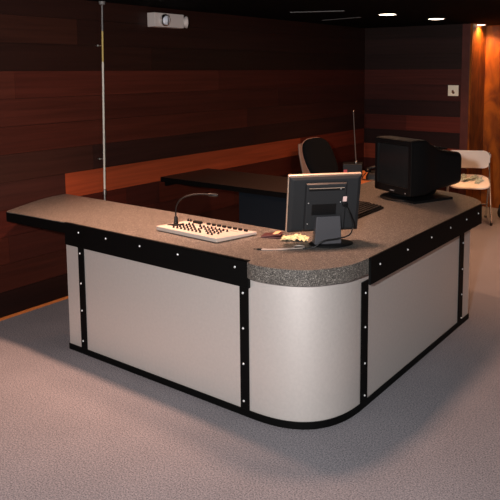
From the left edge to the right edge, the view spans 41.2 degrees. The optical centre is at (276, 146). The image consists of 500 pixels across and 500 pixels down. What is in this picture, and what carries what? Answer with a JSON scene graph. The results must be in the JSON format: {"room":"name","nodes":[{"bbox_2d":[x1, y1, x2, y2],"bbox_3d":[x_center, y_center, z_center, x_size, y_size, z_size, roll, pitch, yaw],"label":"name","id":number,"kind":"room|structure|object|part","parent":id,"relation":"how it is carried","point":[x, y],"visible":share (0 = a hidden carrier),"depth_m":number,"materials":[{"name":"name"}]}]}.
{"room":"reception area","nodes":[
{"label":"reception area","id":0,"kind":"room"},
{"bbox_2d":[0,0,364,317],"bbox_3d":[-1.611,0.046,4.529,0.100,2.100,9.198,5,8,36],"label":"wall","id":1,"kind":"structure","parent":0,"point":[220,91],"depth_m":5.20,"materials":[{"name":"brown wood"}]},
{"bbox_2d":[0,296,67,320],"bbox_3d":[-1.590,1.091,4.575,0.014,0.014,9.098,5,8,36],"label":"baseboard","id":2,"kind":"structure","parent":1,"relation":"attached to","point":[66,297],"depth_m":4.49,"materials":[{"name":"brown wood"}]},
{"bbox_2d":[96,1,105,200],"bbox_3d":[-1.272,0.008,4.856,0.058,2.099,0.062,5,7,36],"label":"conduit","id":3,"kind":"object","parent":1,"relation":"attached to","point":[101,3],"visible":0.84,"depth_m":4.82,"materials":[{"name":"silver metal"}]},
{"bbox_2d":[147,12,188,28],"bbox_3d":[-0.840,-0.999,5.288,0.130,0.108,0.392,5,8,36],"label":"projector","id":4,"kind":"object","parent":1,"relation":"attached to","point":[154,19],"visible":1,"depth_m":5.19,"materials":[{"name":"beige plastic"}]},
{"bbox_2d":[0,206,499,499],"bbox_3d":[1.209,1.322,2.963,6.857,0.100,9.750,5,8,36],"label":"floor","id":5,"kind":"structure","parent":0,"point":[74,425],"depth_m":2.96,"materials":[{"name":"grey carpet"}]},
{"bbox_2d":[161,168,287,230],"bbox_3d":[-0.166,0.641,5.222,1.503,0.748,0.574,5,8,36],"label":"desk","id":6,"kind":"object","parent":5,"relation":"on","point":[262,198],"visible":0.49,"depth_m":4.94,"materials":[{"name":"brown laminate"}]},
{"bbox_3d":[0.009,0.708,4.790,0.700,0.712,0.018,5,8,36],"label":"panel","id":7,"kind":"part","parent":6,"relation":"part of","materials":[{"name":"black"}]},
{"bbox_2d":[64,204,481,429],"bbox_3d":[0.050,0.773,4.041,1.777,0.754,1.864,5,8,36],"label":"reception desk","id":8,"kind":"object","parent":5,"relation":"on","point":[191,322],"depth_m":3.26,"materials":[{"name":"metal"}]},
{"bbox_3d":[-0.664,0.858,3.449,1.316,0.665,0.020,5,8,36],"label":"panel","id":9,"kind":"part","parent":8,"relation":"part of","materials":[{"name":"metal"}]},
{"bbox_2d":[6,181,480,286],"bbox_3d":[-0.144,0.396,4.376,2.497,0.073,2.291,5,8,36],"label":"countertop","id":10,"kind":"structure","parent":8,"relation":"on","point":[376,232],"depth_m":3.59,"materials":[{"name":"stone"}]},
{"bbox_2d":[157,218,256,242],"bbox_3d":[-0.379,0.441,3.509,0.501,0.037,0.250,5,8,36],"label":"mixing console","id":11,"kind":"object","parent":10,"relation":"on","point":[197,229],"visible":1,"depth_m":3.46,"materials":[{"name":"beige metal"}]},
{"bbox_2d":[173,193,217,223],"bbox_3d":[-0.440,0.337,3.607,0.251,0.171,0.028,0,7,6],"label":"gooseneck microphone","id":12,"kind":"object","parent":11,"relation":"on","point":[208,194],"visible":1,"depth_m":3.60,"materials":[{"name":"black plastic"}]},
{"bbox_2d":[261,231,283,238],"bbox_3d":[-0.023,0.455,3.424,0.105,0.027,0.068,2,7,16],"label":"wallet","id":13,"kind":"object","parent":10,"relation":"on","point":[278,234],"visible":0.97,"depth_m":3.40,"materials":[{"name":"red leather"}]},
{"bbox_2d":[257,245,304,249],"bbox_3d":[0.016,0.490,3.191,0.252,0.009,0.055,-2,7,-16],"label":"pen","id":14,"kind":"object","parent":10,"relation":"on","point":[293,247],"visible":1,"depth_m":3.18,"materials":[{"name":"beige plastic"}]},
{"bbox_2d":[280,233,308,241],"bbox_3d":[0.093,0.461,3.361,0.144,0.024,0.088,1,7,8],"label":"crumpled paper","id":15,"kind":"object","parent":10,"relation":"on","point":[294,237],"visible":1,"depth_m":3.34,"materials":[{"name":"yellow paper"}]},
{"bbox_2d":[285,172,361,248],"bbox_3d":[0.233,0.307,3.255,0.366,0.356,0.169,-2,7,-11],"label":"monitor","id":16,"kind":"object","parent":10,"relation":"on","point":[324,204],"visible":1,"depth_m":3.22,"materials":[{"name":"black plastic"}]},
{"bbox_3d":[0.229,0.307,3.228,0.122,0.056,0.014,-2,7,-11],"label":"vent panel","id":17,"kind":"part","parent":16,"relation":"part of","materials":[{"name":"black plastic"}]},
{"bbox_2d":[358,202,383,218],"bbox_3d":[0.467,0.387,3.967,0.164,0.033,0.450,4,8,35],"label":"keyboard","id":18,"kind":"object","parent":10,"relation":"on","point":[365,208],"visible":0.42,"depth_m":4.01,"materials":[{"name":"black plastic"}]},
{"bbox_2d":[375,136,461,203],"bbox_3d":[0.957,0.139,4.460,0.507,0.410,0.396,-4,7,-29],"label":"monitor","id":19,"kind":"object","parent":10,"relation":"on","point":[411,170],"visible":1,"depth_m":4.32,"materials":[{"name":"black plastic"}]},
{"bbox_3d":[0.153,0.912,3.033,0.566,0.647,0.169,-1,7,-9],"label":"curved panel","id":20,"kind":"part","parent":8,"relation":"part of","materials":[{"name":"metal"}]},
{"bbox_3d":[0.821,0.822,3.710,0.020,0.665,1.390,5,8,36],"label":"panel","id":21,"kind":"part","parent":8,"relation":"part of","materials":[{"name":"metal"}]},
{"bbox_2d":[298,143,308,173],"bbox_3d":[0.540,0.396,6.894,0.506,0.849,0.440,5,8,36],"label":"chair","id":22,"kind":"object","parent":5,"relation":"on","point":[303,167],"visible":0.15,"depth_m":6.82,"materials":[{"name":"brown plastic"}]},
{"bbox_2d":[301,137,337,173],"bbox_3d":[0.592,0.410,6.322,0.668,0.948,0.570,6,9,44],"label":"office chair","id":23,"kind":"object","parent":5,"relation":"on","point":[318,156],"visible":0.53,"depth_m":6.39,"materials":[{"name":"black fabric"}]},
{"bbox_2d":[361,170,368,183],"bbox_3d":[0.868,0.621,5.611,0.710,0.690,0.740,5,8,36],"label":"side table","id":24,"kind":"object","parent":5,"relation":"on","point":[363,171],"visible":0.12,"depth_m":5.62,"materials":[{"name":"orange wood"}]},
{"bbox_2d":[342,111,362,174],"bbox_3d":[0.654,-0.023,5.713,0.170,0.567,0.126,0,7,6],"label":"receiver","id":25,"kind":"object","parent":24,"relation":"on","point":[355,166],"visible":0.76,"depth_m":5.68,"materials":[{"name":"black plastic"}]},
{"bbox_3d":[0.649,0.209,5.682,0.140,0.075,0.003,0,7,6],"label":"plate","id":26,"kind":"part","parent":25,"relation":"part of","materials":[{"name":"black plastic"}]},
{"bbox_2d":[361,166,374,180],"bbox_3d":[0.848,0.221,5.586,0.252,0.111,0.224,2,7,16],"label":"telephone","id":27,"kind":"object","parent":24,"relation":"on","point":[370,176],"visible":0.53,"depth_m":5.55,"materials":[{"name":"black plastic"}]},
{"bbox_2d":[446,150,491,225],"bbox_3d":[2.035,0.428,7.046,0.472,0.735,0.415,1,7,12],"label":"folding chair","id":28,"kind":"object","parent":5,"relation":"on","point":[470,158],"visible":0.51,"depth_m":7.12,"materials":[{"name":"beige plastic"}]},
{"bbox_3d":[2.031,0.373,7.020,0.420,0.097,0.370,1,7,12],"label":"seat","id":29,"kind":"part","parent":28,"relation":"part of","materials":[{"name":"beige plastic"}]},
{"bbox_3d":[2.066,0.140,7.164,0.450,0.190,0.036,1,7,12],"label":"backrest","id":30,"kind":"part","parent":28,"relation":"part of","materials":[{"name":"beige plastic"}]},
{"bbox_2d":[461,174,483,183],"bbox_3d":[2.072,0.339,7.029,0.246,0.080,0.205,4,8,31],"label":"notes","id":31,"kind":"object","parent":28,"relation":"on","point":[478,180],"visible":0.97,"depth_m":7.02,"materials":[{"name":"beige paper"}]},
{"bbox_3d":[2.258,0.575,7.118,0.021,0.412,0.209,1,7,12],"label":"leg","id":32,"kind":"part","parent":28,"relation":"part of","materials":[{"name":"silver metal"}]},
{"bbox_3d":[2.250,0.440,6.992,0.021,0.711,0.389,1,7,12],"label":"leg","id":33,"kind":"part","parent":28,"relation":"part of","materials":[{"name":"silver metal"}]},
{"bbox_2d":[87,0,499,27],"bbox_3d":[1.200,-0.864,2.712,6.857,0.100,9.750,5,8,36],"label":"ceiling","id":34,"kind":"structure","parent":0,"point":[410,12],"depth_m":5.52,"materials":[{"name":"black paint"}]},
{"bbox_2d":[290,10,344,12],"bbox_3d":[0.344,-1.144,5.643,0.472,0.006,0.024,2,7,15],"label":"ceiling vent","id":35,"kind":"object","parent":34,"relation":"in","point":[342,10],"visible":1,"depth_m":5.63,"materials":[{"name":"grey metal"}]},
{"bbox_2d":[322,17,360,20],"bbox_3d":[0.626,-1.238,6.452,0.025,0.006,0.490,-6,9,-42],"label":"ceiling vent","id":36,"kind":"object","parent":34,"relation":"in","point":[352,17],"visible":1,"depth_m":6.42,"materials":[{"name":"grey metal"}]},
{"bbox_2d":[377,13,397,15],"bbox_3d":[0.993,-1.181,5.949,0.192,0.009,0.192,5,8,36],"label":"recessed light","id":37,"kind":"object","parent":34,"relation":"in","point":[384,14],"visible":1,"depth_m":5.90,"materials":[{"name":"white plastic"}]},
{"bbox_2d":[427,18,445,19],"bbox_3d":[1.563,-1.246,6.500,0.192,0.009,0.192,5,8,36],"label":"recessed light","id":38,"kind":"object","parent":34,"relation":"in","point":[427,18],"visible":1,"depth_m":6.45,"materials":[{"name":"white plastic"}]},
{"bbox_2d":[364,24,462,192],"bbox_3d":[1.590,-0.344,7.803,1.212,2.100,0.100,5,8,36],"label":"wall","id":39,"kind":"structure","parent":0,"point":[409,70],"depth_m":7.70,"materials":[{"name":"brown wood"}]},
{"bbox_2d":[448,85,458,95],"bbox_3d":[1.971,-0.621,7.418,0.122,0.120,0.020,5,8,36],"label":"wall switch","id":40,"kind":"object","parent":39,"relation":"attached to","point":[453,90],"visible":1,"depth_m":7.41,"materials":[{"name":"beige plastic"}]},
{"bbox_2d":[466,23,486,200],"bbox_3d":[2.262,-0.316,7.532,0.020,2.100,0.456,5,8,36],"label":"wall","id":41,"kind":"structure","parent":0,"point":[478,32],"depth_m":7.47,"materials":[{"name":"orange wood"}]},
{"bbox_2d":[458,24,470,194],"bbox_3d":[2.216,-0.319,7.561,0.088,2.100,0.464,5,8,36],"label":"trim","id":42,"kind":"structure","parent":41,"relation":"attached to","point":[466,27],"depth_m":7.34,"materials":[{"name":"red wood"}]},
{"bbox_2d":[481,25,499,207],"bbox_3d":[4.586,-0.172,6.199,5.357,2.100,0.100,5,8,36],"label":"wall","id":43,"kind":"structure","parent":0,"point":[491,124],"depth_m":7.65,"materials":[{"name":"orange wood"}]}
]}

